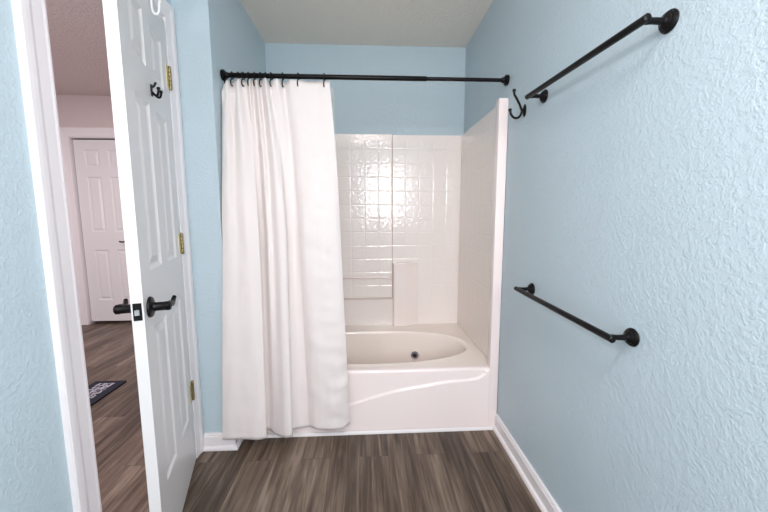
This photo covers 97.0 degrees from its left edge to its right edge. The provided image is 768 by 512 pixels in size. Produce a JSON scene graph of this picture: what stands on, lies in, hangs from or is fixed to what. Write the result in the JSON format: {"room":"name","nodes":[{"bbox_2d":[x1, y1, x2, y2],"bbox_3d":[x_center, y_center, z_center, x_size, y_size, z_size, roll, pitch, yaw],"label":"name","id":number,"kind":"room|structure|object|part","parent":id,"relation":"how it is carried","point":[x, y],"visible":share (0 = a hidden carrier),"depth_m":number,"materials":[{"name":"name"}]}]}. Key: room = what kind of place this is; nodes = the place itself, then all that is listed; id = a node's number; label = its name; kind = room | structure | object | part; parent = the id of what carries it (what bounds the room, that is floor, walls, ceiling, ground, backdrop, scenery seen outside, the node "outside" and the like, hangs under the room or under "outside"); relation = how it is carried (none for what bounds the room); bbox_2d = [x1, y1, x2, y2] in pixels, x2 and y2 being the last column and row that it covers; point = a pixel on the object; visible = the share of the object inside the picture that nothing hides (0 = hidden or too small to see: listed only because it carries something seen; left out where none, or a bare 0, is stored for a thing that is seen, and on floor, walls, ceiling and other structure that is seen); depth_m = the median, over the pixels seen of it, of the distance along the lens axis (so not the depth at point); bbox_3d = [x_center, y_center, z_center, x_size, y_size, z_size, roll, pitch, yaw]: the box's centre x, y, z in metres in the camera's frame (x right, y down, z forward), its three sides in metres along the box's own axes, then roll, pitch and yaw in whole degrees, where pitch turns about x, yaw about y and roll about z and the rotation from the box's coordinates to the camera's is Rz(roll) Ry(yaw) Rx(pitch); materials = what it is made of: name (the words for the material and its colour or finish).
{"room":"bathroom","nodes":[
{"label":"bathroom","id":0,"kind":"room"},
{"bbox_2d":[45,0,110,95],"bbox_3d":[-3.115,-1.565,1.568,3.966,0.100,4.400,-1,7,-3],"label":"ceiling","id":1,"kind":"structure","parent":0,"point":[77,36],"depth_m":2.67,"materials":[{"name":"white paint"}]},
{"bbox_2d":[56,95,113,127],"bbox_3d":[-3.186,-0.486,3.961,4.050,2.605,0.100,-1,7,-3],"label":"wall","id":2,"kind":"structure","parent":0,"point":[73,110],"depth_m":3.77,"materials":[{"name":"grey paint"}]},
{"bbox_2d":[60,127,114,324],"bbox_3d":[-3.195,-0.315,3.971,0.846,2.262,0.118,-1,7,-3],"label":"door frame","id":3,"kind":"structure","parent":2,"relation":"attached to","point":[68,134],"depth_m":3.88,"materials":[{"name":"white paint"}]},
{"bbox_2d":[73,140,131,320],"bbox_3d":[-3.194,-0.266,3.958,0.628,2.108,0.096,-1,7,-3],"label":"door","id":4,"kind":"structure","parent":2,"relation":"in","point":[96,165],"depth_m":3.96,"materials":[{"name":"white paint"}]},
{"bbox_2d":[0,0,170,511],"bbox_3d":[-0.988,-0.025,0.195,0.115,2.561,3.095,-1,7,-3],"label":"wall","id":5,"kind":"structure","parent":0,"point":[34,475],"depth_m":0.91,"materials":[{"name":"blue paint"}]},
{"bbox_2d":[11,0,203,511],"bbox_3d":[-1.047,-0.007,1.353,0.151,2.255,0.784,-1,7,-3],"label":"door frame","id":6,"kind":"structure","parent":5,"relation":"attached to","point":[30,19],"depth_m":1.02,"materials":[{"name":"white paint"}]},
{"bbox_2d":[102,0,195,511],"bbox_3d":[-0.904,0.037,1.373,0.171,2.138,0.629,-3,7,-20],"label":"door","id":7,"kind":"structure","parent":5,"relation":"in","point":[140,77],"depth_m":1.23,"materials":[{"name":"white paint"}]},
{"bbox_3d":[-0.878,0.175,1.166,0.067,0.072,0.126,-3,7,-20],"label":"lever handle","id":8,"kind":"part","parent":7,"relation":"part of","materials":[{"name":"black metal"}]},
{"bbox_3d":[-0.799,0.182,1.102,0.025,0.058,0.003,-3,7,-20],"label":"latch plate","id":9,"kind":"part","parent":7,"relation":"part of","materials":[{"name":"black metal"}]},
{"bbox_2d":[150,0,160,15],"bbox_3d":[-0.910,-0.990,1.313,0.084,0.104,0.022,-3,7,-20],"label":"hook","id":10,"kind":"object","parent":7,"relation":"hanging from","point":[159,1],"visible":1,"depth_m":1.32,"materials":[{"name":"white metal"}]},
{"bbox_3d":[-0.781,0.171,1.201,0.067,0.072,0.126,-3,7,-20],"label":"lever handle","id":11,"kind":"part","parent":7,"relation":"part of","materials":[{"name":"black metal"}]},
{"bbox_2d":[171,0,265,432],"bbox_3d":[-1.009,-0.269,2.257,0.288,2.561,1.055,-1,7,-3],"label":"wall","id":12,"kind":"structure","parent":0,"point":[212,36],"depth_m":1.74,"materials":[{"name":"blue paint"}]},
{"bbox_2d":[203,432,242,451],"bbox_3d":[-0.899,1.016,1.912,0.183,0.091,0.116,-1,7,-3],"label":"baseboard","id":13,"kind":"structure","parent":12,"relation":"attached to","point":[213,441],"depth_m":1.87,"materials":[{"name":"white paint"}]},
{"bbox_2d":[81,320,540,511],"bbox_3d":[-2.071,1.139,1.539,6.000,0.060,5.800,-1,7,-3],"label":"floor","id":14,"kind":"structure","parent":0,"point":[453,471],"depth_m":1.73,"materials":[{"name":"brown wood"}]},
{"bbox_2d":[88,380,126,406],"bbox_3d":[-2.099,1.014,2.289,0.230,0.010,0.700,-1,7,-3],"label":"rug","id":15,"kind":"object","parent":14,"relation":"on","point":[98,390],"visible":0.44,"depth_m":2.52,"materials":[{"name":"black fabric"}]},
{"bbox_2d":[221,94,508,425],"bbox_3d":[-0.104,0.049,2.335,1.517,1.906,0.866,-1,7,-3],"label":"shower surround","id":16,"kind":"object","parent":14,"relation":"on","point":[422,216],"visible":0.51,"depth_m":2.70,"materials":[{"name":"white plastic"}]},
{"bbox_3d":[-0.368,-0.299,2.704,0.867,1.300,0.008,0,7,-3],"label":"raised panel","id":17,"kind":"part","parent":16,"relation":"part of","materials":[{"name":"white plastic"}]},
{"bbox_3d":[-0.126,-0.172,2.740,1.517,1.559,0.008,0,7,-3],"label":"panel","id":18,"kind":"part","parent":16,"relation":"part of","materials":[{"name":"white plastic"}]},
{"bbox_3d":[0.644,-0.146,2.372,0.017,1.528,0.806,0,7,-3],"label":"panel","id":19,"kind":"part","parent":16,"relation":"part of","materials":[{"name":"white plastic"}]},
{"bbox_2d":[266,323,489,433],"bbox_3d":[-0.101,0.809,2.420,1.515,0.378,0.857,-1,7,-3],"label":"bathtub","id":20,"kind":"object","parent":14,"relation":"on","point":[416,376],"visible":0.66,"depth_m":2.02,"materials":[{"name":"white plastic"}]},
{"bbox_2d":[267,426,492,437],"bbox_3d":[-0.078,1.040,2.002,1.463,0.017,0.011,-1,7,-3],"label":"trim","id":21,"kind":"structure","parent":20,"relation":"attached to","point":[485,427],"depth_m":2.00,"materials":[{"name":"white paint"}]},
{"bbox_2d":[345,323,486,367],"bbox_3d":[-0.103,0.778,2.442,1.515,0.324,0.806,0,7,-3],"label":"basin","id":22,"kind":"object","parent":20,"relation":"in","point":[446,344],"depth_m":2.64,"materials":[{"name":"white plastic"}]},
{"bbox_2d":[265,43,465,135],"bbox_3d":[-0.130,-0.333,2.777,1.523,2.561,0.100,-1,7,-3],"label":"wall","id":23,"kind":"structure","parent":0,"point":[358,106],"depth_m":2.62,"materials":[{"name":"blue paint"}]},
{"bbox_2d":[240,0,493,47],"bbox_3d":[-0.087,-1.410,0.560,1.846,0.100,4.250,-1,7,-3],"label":"ceiling","id":24,"kind":"structure","parent":0,"point":[419,23],"depth_m":2.25,"materials":[{"name":"white paint"}]},
{"bbox_2d":[464,0,767,511],"bbox_3d":[0.786,-0.102,0.810,0.100,2.561,4.150,-1,7,-3],"label":"wall","id":25,"kind":"structure","parent":0,"point":[636,194],"depth_m":0.98,"materials":[{"name":"blue paint"}]},
{"bbox_2d":[220,69,509,85],"bbox_3d":[-0.086,-0.951,1.812,1.521,0.054,0.054,-1,7,-3],"label":"shower rod","id":26,"kind":"object","parent":25,"relation":"attached to","point":[505,80],"visible":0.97,"depth_m":1.80,"materials":[{"name":"black metal"}]},
{"bbox_2d":[222,78,349,439],"bbox_3d":[-0.544,0.039,1.837,0.693,1.931,0.182,-1,7,-3],"label":"shower curtain","id":27,"kind":"object","parent":26,"relation":"hanging from","point":[284,355],"visible":1,"depth_m":1.80,"materials":[{"name":"white fabric"}]},
{"bbox_2d":[508,89,525,118],"bbox_3d":[0.644,-0.736,1.651,0.085,0.140,0.032,-1,7,-3],"label":"robe hook","id":28,"kind":"object","parent":25,"relation":"attached to","point":[523,110],"visible":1,"depth_m":1.65,"materials":[{"name":"black metal"}]},
{"bbox_2d":[493,414,561,511],"bbox_3d":[0.750,1.182,0.472,0.029,0.091,3.182,-1,7,-3],"label":"baseboard","id":29,"kind":"structure","parent":25,"relation":"attached to","point":[541,495],"depth_m":1.65,"materials":[{"name":"white paint"}]},
{"bbox_2d":[514,283,639,346],"bbox_3d":[0.672,0.197,1.295,0.082,0.067,0.663,-1,7,-3],"label":"towel bar","id":30,"kind":"object","parent":25,"relation":"attached to","point":[630,336],"visible":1,"depth_m":1.09,"materials":[{"name":"black metal"}]},
{"bbox_3d":[0.684,0.238,0.994,0.055,0.019,0.019,0,7,-3],"label":"post","id":31,"kind":"part","parent":30,"relation":"part of","materials":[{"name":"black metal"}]},
{"bbox_2d":[525,8,678,102],"bbox_3d":[0.671,-0.644,1.165,0.082,0.077,0.667,-1,7,-3],"label":"towel bar","id":32,"kind":"object","parent":25,"relation":"attached to","point":[668,21],"visible":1,"depth_m":0.94,"materials":[{"name":"black metal"}]},
{"bbox_3d":[0.651,-0.691,1.467,0.055,0.019,0.019,0,7,-3],"label":"post","id":33,"kind":"part","parent":32,"relation":"part of","materials":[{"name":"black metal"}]},
{"bbox_3d":[0.683,-0.597,0.863,0.055,0.019,0.019,0,7,-3],"label":"post","id":34,"kind":"part","parent":32,"relation":"part of","materials":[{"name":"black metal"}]}
]}

